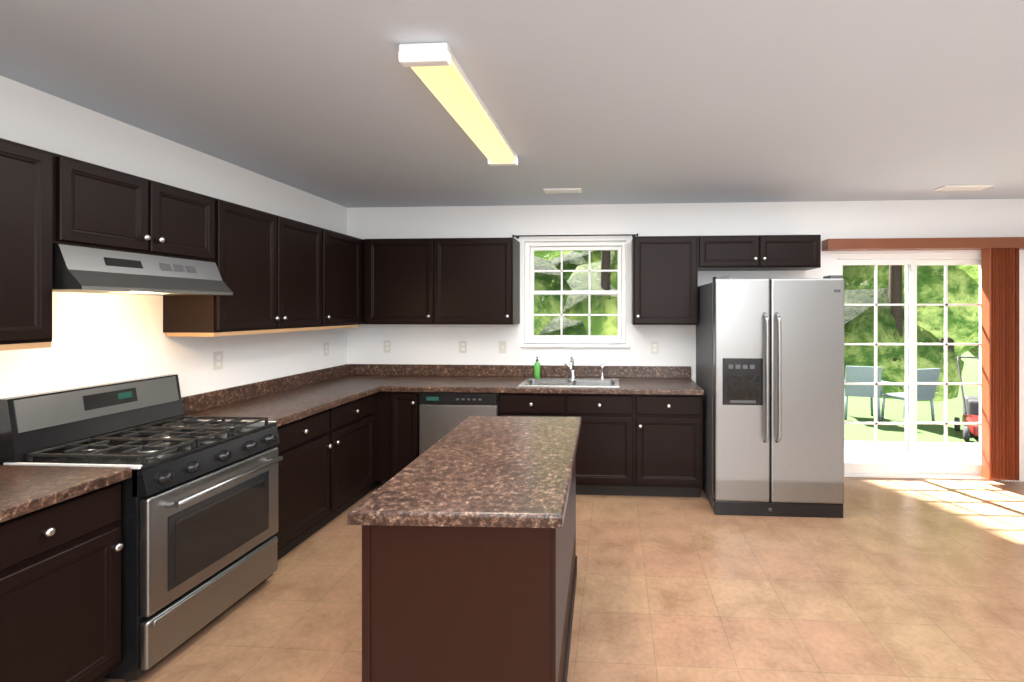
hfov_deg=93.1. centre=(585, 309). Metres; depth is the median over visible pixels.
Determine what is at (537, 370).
soap bottle
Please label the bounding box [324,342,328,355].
electrical outlet
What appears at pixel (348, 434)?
base cabinet
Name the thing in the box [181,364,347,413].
backsplash
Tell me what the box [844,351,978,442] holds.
lawn
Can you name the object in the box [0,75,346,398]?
wall
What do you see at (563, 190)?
ceiling vent
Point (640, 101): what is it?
ceiling
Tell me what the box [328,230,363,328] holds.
upper cabinet
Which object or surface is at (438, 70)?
fluorescent ceiling light
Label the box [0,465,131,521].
countertop
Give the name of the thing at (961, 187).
ceiling vent
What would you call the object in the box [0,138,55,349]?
upper cabinet
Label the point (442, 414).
dishwasher
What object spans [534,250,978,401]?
tree
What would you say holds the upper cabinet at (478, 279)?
attached to the wall at (434, 344)
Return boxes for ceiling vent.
[543,188,581,193]
[933,185,993,190]
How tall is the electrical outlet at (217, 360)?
0.114 m
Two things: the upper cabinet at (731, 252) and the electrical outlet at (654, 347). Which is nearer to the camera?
the upper cabinet at (731, 252)
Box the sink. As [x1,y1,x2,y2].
[520,378,619,385]
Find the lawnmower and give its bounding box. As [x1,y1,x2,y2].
[954,356,978,440]
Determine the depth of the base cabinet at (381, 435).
3.88 m
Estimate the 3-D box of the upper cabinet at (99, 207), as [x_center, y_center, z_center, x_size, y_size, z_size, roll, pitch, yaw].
[-2.213,-0.443,2.277,0.316,0.355,0.761,0,0,4]
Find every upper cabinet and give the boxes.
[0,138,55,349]
[56,154,215,262]
[163,198,327,333]
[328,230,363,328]
[364,238,435,323]
[436,238,519,324]
[632,236,699,324]
[700,235,759,270]
[752,235,820,270]
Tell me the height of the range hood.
0.182 m
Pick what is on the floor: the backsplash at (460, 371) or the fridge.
the fridge
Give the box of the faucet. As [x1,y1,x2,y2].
[564,356,575,377]
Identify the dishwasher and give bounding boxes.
[419,392,497,455]
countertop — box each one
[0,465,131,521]
[184,374,703,433]
[347,416,580,531]
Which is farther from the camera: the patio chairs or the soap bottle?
the patio chairs
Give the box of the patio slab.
[844,441,978,462]
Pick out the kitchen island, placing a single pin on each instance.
(469, 563)
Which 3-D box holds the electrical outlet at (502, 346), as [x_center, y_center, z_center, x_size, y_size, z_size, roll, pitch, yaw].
[-0.762,0.340,4.409,0.070,0.114,0.012,0,0,4]
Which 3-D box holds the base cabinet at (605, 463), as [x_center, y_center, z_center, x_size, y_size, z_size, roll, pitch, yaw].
[-0.139,1.065,4.069,1.075,0.830,0.606,0,0,4]
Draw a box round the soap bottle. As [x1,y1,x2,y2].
[534,356,540,377]
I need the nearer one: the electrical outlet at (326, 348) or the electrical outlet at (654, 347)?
the electrical outlet at (326, 348)
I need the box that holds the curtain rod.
[512,234,637,238]
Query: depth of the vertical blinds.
4.05 m
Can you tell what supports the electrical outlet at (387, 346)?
attached to the wall at (434, 344)
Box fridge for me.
[696,275,843,517]
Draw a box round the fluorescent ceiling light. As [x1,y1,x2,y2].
[399,42,517,165]
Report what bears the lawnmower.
on the lawn
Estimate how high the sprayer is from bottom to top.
0.136 m
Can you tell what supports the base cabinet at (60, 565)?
on the floor
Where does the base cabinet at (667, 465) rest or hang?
on the floor
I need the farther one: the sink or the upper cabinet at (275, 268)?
the sink
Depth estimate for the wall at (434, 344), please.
4.34 m
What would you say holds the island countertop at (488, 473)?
on the kitchen island
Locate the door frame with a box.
[833,253,991,479]
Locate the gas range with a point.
(199, 516)
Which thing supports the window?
in the wall at (434, 344)
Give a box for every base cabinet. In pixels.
[0,482,122,681]
[273,430,375,560]
[376,430,387,486]
[388,430,418,480]
[576,434,635,495]
[636,434,702,496]
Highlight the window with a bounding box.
[520,241,628,347]
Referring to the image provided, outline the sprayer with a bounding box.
[600,363,603,377]
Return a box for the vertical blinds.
[981,248,1018,480]
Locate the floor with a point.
(900, 580)
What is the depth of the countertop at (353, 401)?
3.75 m
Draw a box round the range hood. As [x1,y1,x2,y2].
[52,244,232,294]
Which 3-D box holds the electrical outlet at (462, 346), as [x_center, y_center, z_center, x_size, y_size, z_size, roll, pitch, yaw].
[-1.131,0.340,4.433,0.070,0.114,0.008,0,0,4]
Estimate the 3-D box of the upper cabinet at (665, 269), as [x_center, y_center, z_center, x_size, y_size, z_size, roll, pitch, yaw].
[0.676,-0.247,4.164,0.540,0.745,0.316,0,0,4]
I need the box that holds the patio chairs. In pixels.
[844,366,940,424]
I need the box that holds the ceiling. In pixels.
[0,0,1023,207]
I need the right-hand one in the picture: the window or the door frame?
the door frame
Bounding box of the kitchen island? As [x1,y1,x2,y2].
[362,472,576,681]
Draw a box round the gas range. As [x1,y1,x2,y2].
[0,374,282,681]
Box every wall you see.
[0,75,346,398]
[347,199,1023,481]
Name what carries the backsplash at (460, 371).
attached to the wall at (434, 344)
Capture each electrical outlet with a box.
[213,351,222,369]
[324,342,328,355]
[384,340,390,352]
[459,341,466,352]
[499,341,505,352]
[651,341,658,353]
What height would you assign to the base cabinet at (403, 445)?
0.830 m
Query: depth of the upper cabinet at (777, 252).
3.95 m
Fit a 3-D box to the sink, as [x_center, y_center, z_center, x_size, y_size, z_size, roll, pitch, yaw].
[-0.123,0.700,4.045,0.810,0.191,0.460,0,0,4]
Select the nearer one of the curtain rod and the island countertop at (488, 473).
the island countertop at (488, 473)
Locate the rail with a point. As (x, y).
(894, 244)
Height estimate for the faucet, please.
0.205 m
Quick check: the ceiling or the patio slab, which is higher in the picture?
the ceiling
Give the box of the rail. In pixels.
[822,237,1023,250]
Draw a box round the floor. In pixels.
[104,477,1023,681]
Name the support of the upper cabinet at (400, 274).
attached to the wall at (434, 344)
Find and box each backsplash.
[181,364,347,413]
[348,364,690,377]

